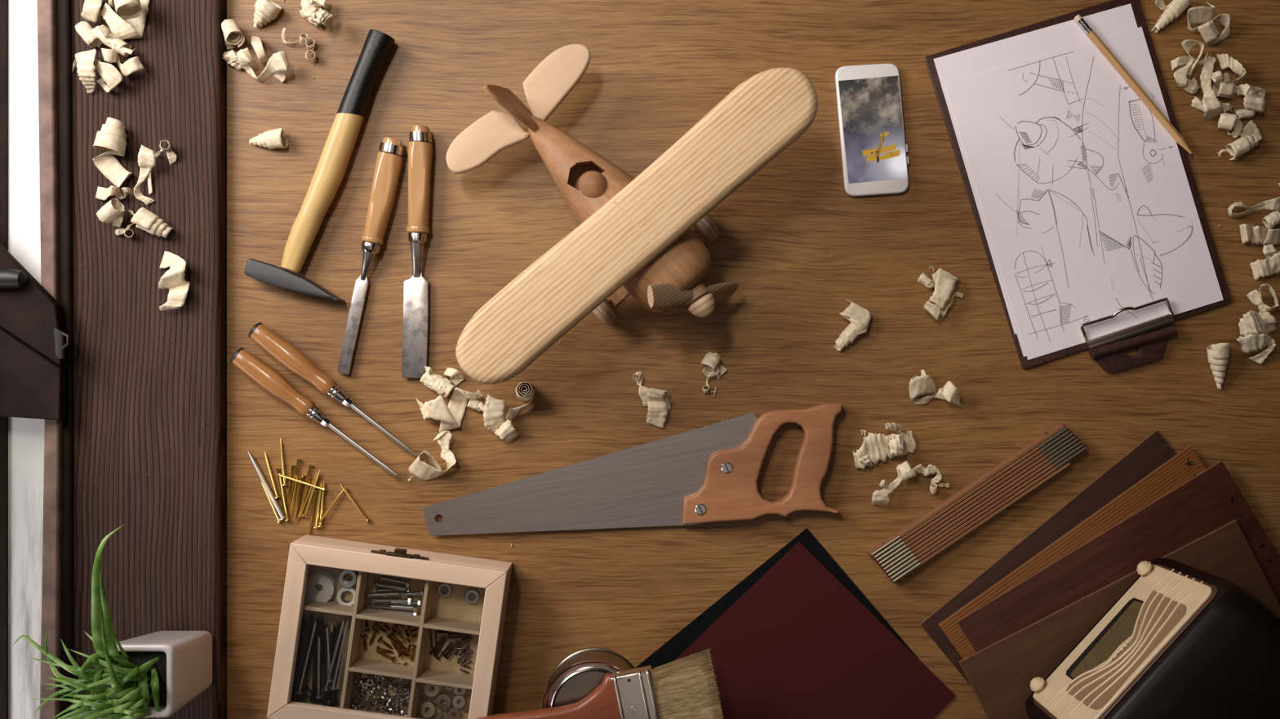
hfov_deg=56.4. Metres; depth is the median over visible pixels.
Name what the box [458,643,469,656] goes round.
nail
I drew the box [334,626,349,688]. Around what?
nail
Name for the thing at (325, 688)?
nail
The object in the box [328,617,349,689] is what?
nail
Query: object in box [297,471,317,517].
nail
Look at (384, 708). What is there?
nut
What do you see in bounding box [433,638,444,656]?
nail
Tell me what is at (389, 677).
nut
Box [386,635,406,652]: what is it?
screw
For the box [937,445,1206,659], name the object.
wood board
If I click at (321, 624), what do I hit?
nail
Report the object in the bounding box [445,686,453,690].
washer
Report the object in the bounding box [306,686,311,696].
nail
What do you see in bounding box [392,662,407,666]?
screw
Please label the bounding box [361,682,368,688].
nut
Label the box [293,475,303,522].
nail
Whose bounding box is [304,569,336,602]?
washer
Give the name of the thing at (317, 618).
nail
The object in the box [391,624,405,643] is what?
screw
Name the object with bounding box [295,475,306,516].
nail
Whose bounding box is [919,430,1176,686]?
wood board
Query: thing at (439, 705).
washer
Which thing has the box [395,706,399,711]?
nut
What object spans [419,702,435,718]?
washer
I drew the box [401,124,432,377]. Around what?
chisel
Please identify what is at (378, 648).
screw
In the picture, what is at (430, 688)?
washer
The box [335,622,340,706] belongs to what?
nail
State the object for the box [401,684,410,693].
nut
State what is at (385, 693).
nut
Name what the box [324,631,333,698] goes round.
nail
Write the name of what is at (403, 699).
nut
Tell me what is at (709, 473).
handsaw
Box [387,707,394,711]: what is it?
nut
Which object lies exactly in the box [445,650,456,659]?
nail
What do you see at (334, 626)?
nail
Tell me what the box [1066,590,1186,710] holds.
grille
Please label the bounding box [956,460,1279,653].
wood board
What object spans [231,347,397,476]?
screwdriver
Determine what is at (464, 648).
nail
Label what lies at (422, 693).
washer
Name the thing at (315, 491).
nail
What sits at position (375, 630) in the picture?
screw
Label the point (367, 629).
screw
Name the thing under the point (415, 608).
bolt
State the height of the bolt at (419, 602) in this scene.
0.008 m
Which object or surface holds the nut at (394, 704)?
on the nut
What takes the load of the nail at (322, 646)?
in the box
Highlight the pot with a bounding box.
[106,631,212,717]
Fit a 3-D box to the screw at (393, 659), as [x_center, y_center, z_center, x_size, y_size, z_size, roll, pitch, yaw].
[-0.253,0.296,1.192,0.018,0.007,0.007,31,90,0]
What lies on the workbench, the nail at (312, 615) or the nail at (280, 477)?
the nail at (280, 477)
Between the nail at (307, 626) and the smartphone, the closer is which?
the nail at (307, 626)
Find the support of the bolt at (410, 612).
in the box
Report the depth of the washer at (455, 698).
1.19 m
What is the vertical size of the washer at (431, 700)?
0.003 m
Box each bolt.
[365,591,399,599]
[367,603,418,612]
[371,596,412,604]
[372,579,406,591]
[376,586,410,592]
[377,608,417,615]
[380,575,411,587]
[381,599,422,607]
[403,588,424,596]
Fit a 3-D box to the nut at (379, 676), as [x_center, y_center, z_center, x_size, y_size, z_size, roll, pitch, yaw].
[-0.259,0.317,1.187,0.006,0.004,0.006,25,90,0]
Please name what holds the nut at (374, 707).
in the box
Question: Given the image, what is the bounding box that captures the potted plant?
[13,524,212,718]
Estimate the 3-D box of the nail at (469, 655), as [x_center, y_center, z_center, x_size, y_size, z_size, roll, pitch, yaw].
[-0.173,0.298,1.191,0.013,0.004,0.004,-35,90,0]
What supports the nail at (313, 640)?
in the box
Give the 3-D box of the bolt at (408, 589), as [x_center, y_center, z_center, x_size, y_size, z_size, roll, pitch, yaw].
[-0.247,0.231,1.192,0.033,0.009,0.009,-1,90,0]
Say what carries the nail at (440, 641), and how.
in the box
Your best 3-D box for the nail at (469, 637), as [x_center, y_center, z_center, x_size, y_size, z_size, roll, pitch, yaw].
[-0.172,0.278,1.191,0.012,0.004,0.004,-12,90,2]
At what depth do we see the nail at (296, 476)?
1.20 m
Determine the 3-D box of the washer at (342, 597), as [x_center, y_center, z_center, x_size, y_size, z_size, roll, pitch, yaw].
[-0.291,0.236,1.189,0.026,0.010,0.026,0,90,0]
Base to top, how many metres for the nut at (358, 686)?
0.007 m
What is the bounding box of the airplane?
[445,44,817,384]
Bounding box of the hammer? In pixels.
[244,29,395,302]
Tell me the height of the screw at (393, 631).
0.007 m
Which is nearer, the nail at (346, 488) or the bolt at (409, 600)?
the bolt at (409, 600)
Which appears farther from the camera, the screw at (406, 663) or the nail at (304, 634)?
the screw at (406, 663)
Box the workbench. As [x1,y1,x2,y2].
[226,0,1279,718]
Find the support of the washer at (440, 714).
in the box
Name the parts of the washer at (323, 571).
washer, washer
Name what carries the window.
in the wall
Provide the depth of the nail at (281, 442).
1.20 m
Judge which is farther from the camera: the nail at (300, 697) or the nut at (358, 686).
the nut at (358, 686)
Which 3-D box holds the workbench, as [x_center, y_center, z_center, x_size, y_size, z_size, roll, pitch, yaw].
[0.242,0.000,1.580,1.316,0.760,1.200,0,90,0]
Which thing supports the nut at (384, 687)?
in the box
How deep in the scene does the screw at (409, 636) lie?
1.19 m
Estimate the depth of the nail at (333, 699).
1.18 m
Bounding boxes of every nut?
[354,697,362,705]
[355,682,361,688]
[360,698,366,705]
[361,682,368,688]
[365,702,371,706]
[366,677,374,686]
[367,696,373,701]
[371,702,377,709]
[373,688,377,694]
[377,675,382,680]
[377,678,384,684]
[377,688,382,694]
[377,697,384,706]
[380,704,387,711]
[382,685,386,691]
[382,690,388,697]
[385,695,391,702]
[386,676,393,683]
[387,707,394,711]
[388,699,396,707]
[392,696,399,702]
[393,685,397,692]
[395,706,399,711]
[397,691,404,698]
[399,697,405,702]
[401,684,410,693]
[401,701,408,709]
[402,678,408,684]
[436,582,453,597]
[464,588,479,604]
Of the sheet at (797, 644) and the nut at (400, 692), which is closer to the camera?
the nut at (400, 692)
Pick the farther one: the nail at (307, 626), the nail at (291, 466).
the nail at (291, 466)
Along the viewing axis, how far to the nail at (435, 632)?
1.19 m
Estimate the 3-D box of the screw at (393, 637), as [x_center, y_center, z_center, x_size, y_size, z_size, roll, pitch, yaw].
[-0.240,0.279,1.187,0.015,0.007,0.007,32,90,0]
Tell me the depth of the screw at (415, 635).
1.19 m
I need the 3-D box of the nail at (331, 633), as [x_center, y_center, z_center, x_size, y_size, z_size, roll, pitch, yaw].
[-0.307,0.303,1.183,0.007,0.007,0.069,2,91,1]
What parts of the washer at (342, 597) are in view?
washer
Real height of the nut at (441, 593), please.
0.006 m
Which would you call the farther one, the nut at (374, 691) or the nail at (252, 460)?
the nail at (252, 460)
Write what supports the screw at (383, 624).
in the box
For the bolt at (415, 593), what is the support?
in the box
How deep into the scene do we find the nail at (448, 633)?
1.19 m
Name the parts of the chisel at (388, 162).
blade, handle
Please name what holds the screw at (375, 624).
in the box
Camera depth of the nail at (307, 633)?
1.18 m
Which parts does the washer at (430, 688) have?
washer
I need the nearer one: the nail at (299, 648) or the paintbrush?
the paintbrush
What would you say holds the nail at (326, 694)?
on the nail
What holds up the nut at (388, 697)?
in the box
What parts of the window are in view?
frame, shutter knob, sill, shutter panel, shutter panel, frame, sill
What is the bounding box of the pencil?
[1074,14,1195,158]
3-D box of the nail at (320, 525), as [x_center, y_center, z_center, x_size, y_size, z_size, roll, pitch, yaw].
[-0.319,0.144,1.198,0.005,0.005,0.047,4,89,-1]
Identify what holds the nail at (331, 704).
on the nail at (336, 697)
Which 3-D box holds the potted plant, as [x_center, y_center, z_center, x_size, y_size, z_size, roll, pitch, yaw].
[-0.502,0.244,1.076,0.166,0.206,0.217,0,90,0]
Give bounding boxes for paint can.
[542,648,635,708]
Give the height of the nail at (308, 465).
0.005 m
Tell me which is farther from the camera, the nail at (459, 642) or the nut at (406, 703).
the nail at (459, 642)
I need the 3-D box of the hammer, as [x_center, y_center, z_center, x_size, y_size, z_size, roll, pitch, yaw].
[-0.318,-0.200,1.186,0.098,0.028,0.270,11,90,0]
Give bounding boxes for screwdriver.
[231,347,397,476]
[248,322,417,456]
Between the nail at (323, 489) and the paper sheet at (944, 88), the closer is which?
the nail at (323, 489)
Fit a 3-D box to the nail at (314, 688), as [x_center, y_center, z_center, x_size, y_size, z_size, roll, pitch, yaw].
[-0.321,0.305,1.187,0.007,0.007,0.064,7,91,1]
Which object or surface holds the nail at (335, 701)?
on the nail
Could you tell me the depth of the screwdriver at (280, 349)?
1.18 m
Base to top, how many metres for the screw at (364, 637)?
0.007 m
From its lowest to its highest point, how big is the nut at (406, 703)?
0.004 m
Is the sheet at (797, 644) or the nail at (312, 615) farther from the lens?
the sheet at (797, 644)
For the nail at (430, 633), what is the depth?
1.19 m
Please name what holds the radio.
on the wood board at (1000, 674)
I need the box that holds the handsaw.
[422,403,842,536]
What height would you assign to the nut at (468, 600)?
0.006 m
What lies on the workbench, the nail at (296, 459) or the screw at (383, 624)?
the nail at (296, 459)
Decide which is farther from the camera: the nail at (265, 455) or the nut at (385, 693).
the nail at (265, 455)
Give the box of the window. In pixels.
[0,0,226,718]
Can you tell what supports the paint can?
on the workbench
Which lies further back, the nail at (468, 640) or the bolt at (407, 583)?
the nail at (468, 640)
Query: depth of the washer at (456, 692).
1.19 m
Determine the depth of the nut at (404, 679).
1.19 m
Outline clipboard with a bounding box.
[924,0,1231,373]
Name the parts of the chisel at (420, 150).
blade, handle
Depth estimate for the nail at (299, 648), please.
1.19 m
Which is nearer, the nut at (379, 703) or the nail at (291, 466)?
the nut at (379, 703)
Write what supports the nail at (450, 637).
in the box
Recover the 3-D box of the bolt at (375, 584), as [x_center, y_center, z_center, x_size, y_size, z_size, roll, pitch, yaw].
[-0.249,0.226,1.187,0.034,0.012,0.009,11,90,0]
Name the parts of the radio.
knob, dial frame, plate, trim, knob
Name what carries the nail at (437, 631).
in the box
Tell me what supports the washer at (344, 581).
on the washer
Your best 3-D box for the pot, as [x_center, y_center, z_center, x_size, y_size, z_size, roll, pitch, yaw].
[-0.456,0.292,1.130,0.069,0.098,0.067,0,90,0]
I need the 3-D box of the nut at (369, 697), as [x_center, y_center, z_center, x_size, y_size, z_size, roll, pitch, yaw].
[-0.269,0.338,1.188,0.005,0.004,0.006,36,90,0]
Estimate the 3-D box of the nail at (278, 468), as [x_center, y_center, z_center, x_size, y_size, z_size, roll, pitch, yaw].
[-0.361,0.132,1.197,0.005,0.005,0.046,-9,90,0]
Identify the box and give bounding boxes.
[266,534,512,718]
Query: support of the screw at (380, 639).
in the box
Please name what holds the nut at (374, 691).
in the box
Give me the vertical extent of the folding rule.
0.016 m
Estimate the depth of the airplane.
1.07 m
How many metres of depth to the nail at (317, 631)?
1.19 m
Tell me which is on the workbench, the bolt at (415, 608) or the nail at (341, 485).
the nail at (341, 485)
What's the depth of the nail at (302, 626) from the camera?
1.19 m
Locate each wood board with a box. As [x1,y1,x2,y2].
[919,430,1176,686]
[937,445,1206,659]
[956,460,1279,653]
[958,520,1279,718]
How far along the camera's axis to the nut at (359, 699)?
1.19 m
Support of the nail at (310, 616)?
in the box
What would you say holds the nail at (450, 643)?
in the box
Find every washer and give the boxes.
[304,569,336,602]
[336,586,355,605]
[338,569,357,587]
[418,691,428,702]
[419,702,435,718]
[423,683,441,697]
[429,695,441,706]
[435,693,451,710]
[437,711,448,718]
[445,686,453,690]
[447,707,461,718]
[452,694,465,708]
[453,687,466,695]
[460,702,469,712]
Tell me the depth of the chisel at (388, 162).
1.18 m
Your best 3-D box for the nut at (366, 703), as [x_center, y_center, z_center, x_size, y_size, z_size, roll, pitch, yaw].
[-0.271,0.344,1.190,0.005,0.004,0.006,-33,90,0]
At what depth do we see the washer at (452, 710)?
1.19 m
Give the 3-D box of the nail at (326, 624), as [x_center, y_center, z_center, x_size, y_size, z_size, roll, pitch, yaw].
[-0.317,0.298,1.189,0.007,0.007,0.076,8,91,1]
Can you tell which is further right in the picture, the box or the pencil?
the pencil
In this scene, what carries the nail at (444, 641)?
in the box
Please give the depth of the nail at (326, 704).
1.18 m
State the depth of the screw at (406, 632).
1.19 m
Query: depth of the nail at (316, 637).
1.19 m
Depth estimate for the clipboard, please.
1.20 m
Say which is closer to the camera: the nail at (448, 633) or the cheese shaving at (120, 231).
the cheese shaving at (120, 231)
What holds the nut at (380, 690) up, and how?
in the box
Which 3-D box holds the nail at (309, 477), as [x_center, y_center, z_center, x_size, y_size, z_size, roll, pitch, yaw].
[-0.337,0.140,1.196,0.005,0.007,0.048,18,90,0]
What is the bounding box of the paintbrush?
[475,648,724,718]
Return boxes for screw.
[360,635,367,651]
[364,619,371,631]
[368,628,378,645]
[372,621,387,633]
[375,645,394,653]
[377,621,390,630]
[377,635,392,648]
[378,652,395,662]
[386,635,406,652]
[387,629,396,638]
[390,633,404,645]
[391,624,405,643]
[391,640,403,657]
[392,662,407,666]
[395,645,406,655]
[404,627,418,635]
[404,644,410,656]
[405,634,417,643]
[407,633,414,641]
[410,644,417,662]
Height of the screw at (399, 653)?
0.007 m
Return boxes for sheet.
[635,528,919,669]
[675,542,955,718]
[933,4,1137,333]
[941,84,1218,356]
[944,26,1223,359]
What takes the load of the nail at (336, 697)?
in the box
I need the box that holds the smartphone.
[835,63,909,196]
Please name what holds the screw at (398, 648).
in the box
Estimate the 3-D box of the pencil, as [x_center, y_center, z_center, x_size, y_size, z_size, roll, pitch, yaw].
[0.495,-0.272,1.192,0.007,0.007,0.185,-40,90,0]
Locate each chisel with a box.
[337,137,404,374]
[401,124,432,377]
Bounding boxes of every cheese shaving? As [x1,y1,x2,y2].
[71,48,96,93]
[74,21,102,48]
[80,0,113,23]
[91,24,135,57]
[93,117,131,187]
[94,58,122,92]
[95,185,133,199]
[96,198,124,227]
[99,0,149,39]
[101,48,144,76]
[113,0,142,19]
[115,209,133,237]
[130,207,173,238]
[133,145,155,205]
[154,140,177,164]
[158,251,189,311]
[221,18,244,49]
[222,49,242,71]
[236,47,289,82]
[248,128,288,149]
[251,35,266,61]
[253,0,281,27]
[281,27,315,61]
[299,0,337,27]
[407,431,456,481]
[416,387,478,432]
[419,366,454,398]
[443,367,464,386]
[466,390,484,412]
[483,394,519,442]
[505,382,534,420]
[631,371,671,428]
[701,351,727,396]
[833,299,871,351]
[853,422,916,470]
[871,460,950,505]
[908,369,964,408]
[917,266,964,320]
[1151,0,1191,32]
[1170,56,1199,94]
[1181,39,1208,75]
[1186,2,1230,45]
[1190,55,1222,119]
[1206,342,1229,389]
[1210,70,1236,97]
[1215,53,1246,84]
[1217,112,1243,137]
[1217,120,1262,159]
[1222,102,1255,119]
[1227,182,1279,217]
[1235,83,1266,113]
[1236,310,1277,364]
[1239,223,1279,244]
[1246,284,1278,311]
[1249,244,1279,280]
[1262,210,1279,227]
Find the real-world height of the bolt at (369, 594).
0.009 m
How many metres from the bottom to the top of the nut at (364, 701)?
0.006 m
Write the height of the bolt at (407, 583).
0.010 m
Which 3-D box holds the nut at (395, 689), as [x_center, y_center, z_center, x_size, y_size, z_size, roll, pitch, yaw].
[-0.245,0.330,1.193,0.005,0.006,0.007,-1,90,0]
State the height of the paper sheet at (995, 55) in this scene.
0.001 m
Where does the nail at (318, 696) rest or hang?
in the box
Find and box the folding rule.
[866,423,1088,582]
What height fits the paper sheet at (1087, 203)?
0.001 m
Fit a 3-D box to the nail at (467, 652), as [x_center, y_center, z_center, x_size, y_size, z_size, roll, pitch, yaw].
[-0.175,0.295,1.193,0.016,0.004,0.004,-38,90,1]
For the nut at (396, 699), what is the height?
0.007 m
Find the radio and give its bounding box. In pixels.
[1025,557,1279,718]
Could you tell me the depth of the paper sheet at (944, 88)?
1.20 m
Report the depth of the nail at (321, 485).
1.20 m
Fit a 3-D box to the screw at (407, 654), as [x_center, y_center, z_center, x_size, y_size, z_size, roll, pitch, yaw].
[-0.232,0.290,1.189,0.007,0.007,0.013,-3,90,0]
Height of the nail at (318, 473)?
0.006 m
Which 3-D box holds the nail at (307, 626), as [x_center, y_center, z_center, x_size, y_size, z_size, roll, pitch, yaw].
[-0.336,0.298,1.183,0.007,0.007,0.080,10,91,0]
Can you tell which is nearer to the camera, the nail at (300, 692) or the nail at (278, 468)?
the nail at (300, 692)
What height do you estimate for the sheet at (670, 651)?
0.001 m
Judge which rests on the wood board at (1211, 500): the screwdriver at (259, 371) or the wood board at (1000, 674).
the wood board at (1000, 674)
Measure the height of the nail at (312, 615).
0.007 m
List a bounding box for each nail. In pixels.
[247,450,286,519]
[261,481,282,523]
[264,452,280,498]
[274,467,284,513]
[278,474,325,492]
[279,475,290,520]
[280,438,288,485]
[287,465,294,505]
[288,457,301,507]
[289,475,300,515]
[290,630,301,701]
[291,622,308,701]
[291,623,303,697]
[292,628,306,700]
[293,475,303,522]
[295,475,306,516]
[295,620,316,694]
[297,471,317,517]
[297,475,312,520]
[297,618,306,696]
[297,630,306,699]
[297,632,307,701]
[301,464,312,502]
[302,471,319,516]
[302,613,311,693]
[302,626,316,697]
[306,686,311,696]
[307,488,318,535]
[308,614,319,699]
[309,630,317,702]
[310,638,320,698]
[311,614,313,628]
[313,482,322,528]
[314,614,323,699]
[314,628,320,702]
[315,621,328,696]
[315,622,322,700]
[315,636,322,698]
[317,480,324,527]
[317,485,347,524]
[320,630,323,698]
[322,617,344,691]
[322,623,329,706]
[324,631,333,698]
[324,644,335,695]
[325,626,333,682]
[326,630,332,700]
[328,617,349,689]
[328,622,338,706]
[329,641,335,700]
[333,623,335,647]
[333,628,343,699]
[333,631,339,703]
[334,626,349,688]
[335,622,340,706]
[339,482,370,522]
[428,635,445,654]
[429,629,434,648]
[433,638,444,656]
[434,631,436,653]
[434,636,447,657]
[435,630,468,634]
[436,640,452,660]
[443,640,458,657]
[445,640,461,658]
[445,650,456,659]
[448,633,473,635]
[448,635,470,639]
[455,639,471,648]
[455,647,470,650]
[456,652,471,664]
[457,649,471,660]
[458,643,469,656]
[460,654,471,662]
[462,636,473,641]
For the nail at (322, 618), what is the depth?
1.19 m
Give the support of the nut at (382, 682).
in the box
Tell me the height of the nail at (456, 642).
0.004 m
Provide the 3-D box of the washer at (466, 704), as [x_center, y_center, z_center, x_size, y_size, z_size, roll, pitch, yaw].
[-0.175,0.348,1.193,0.009,0.001,0.009,0,91,-1]
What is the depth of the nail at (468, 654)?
1.19 m
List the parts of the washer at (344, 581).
washer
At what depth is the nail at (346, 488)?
1.20 m

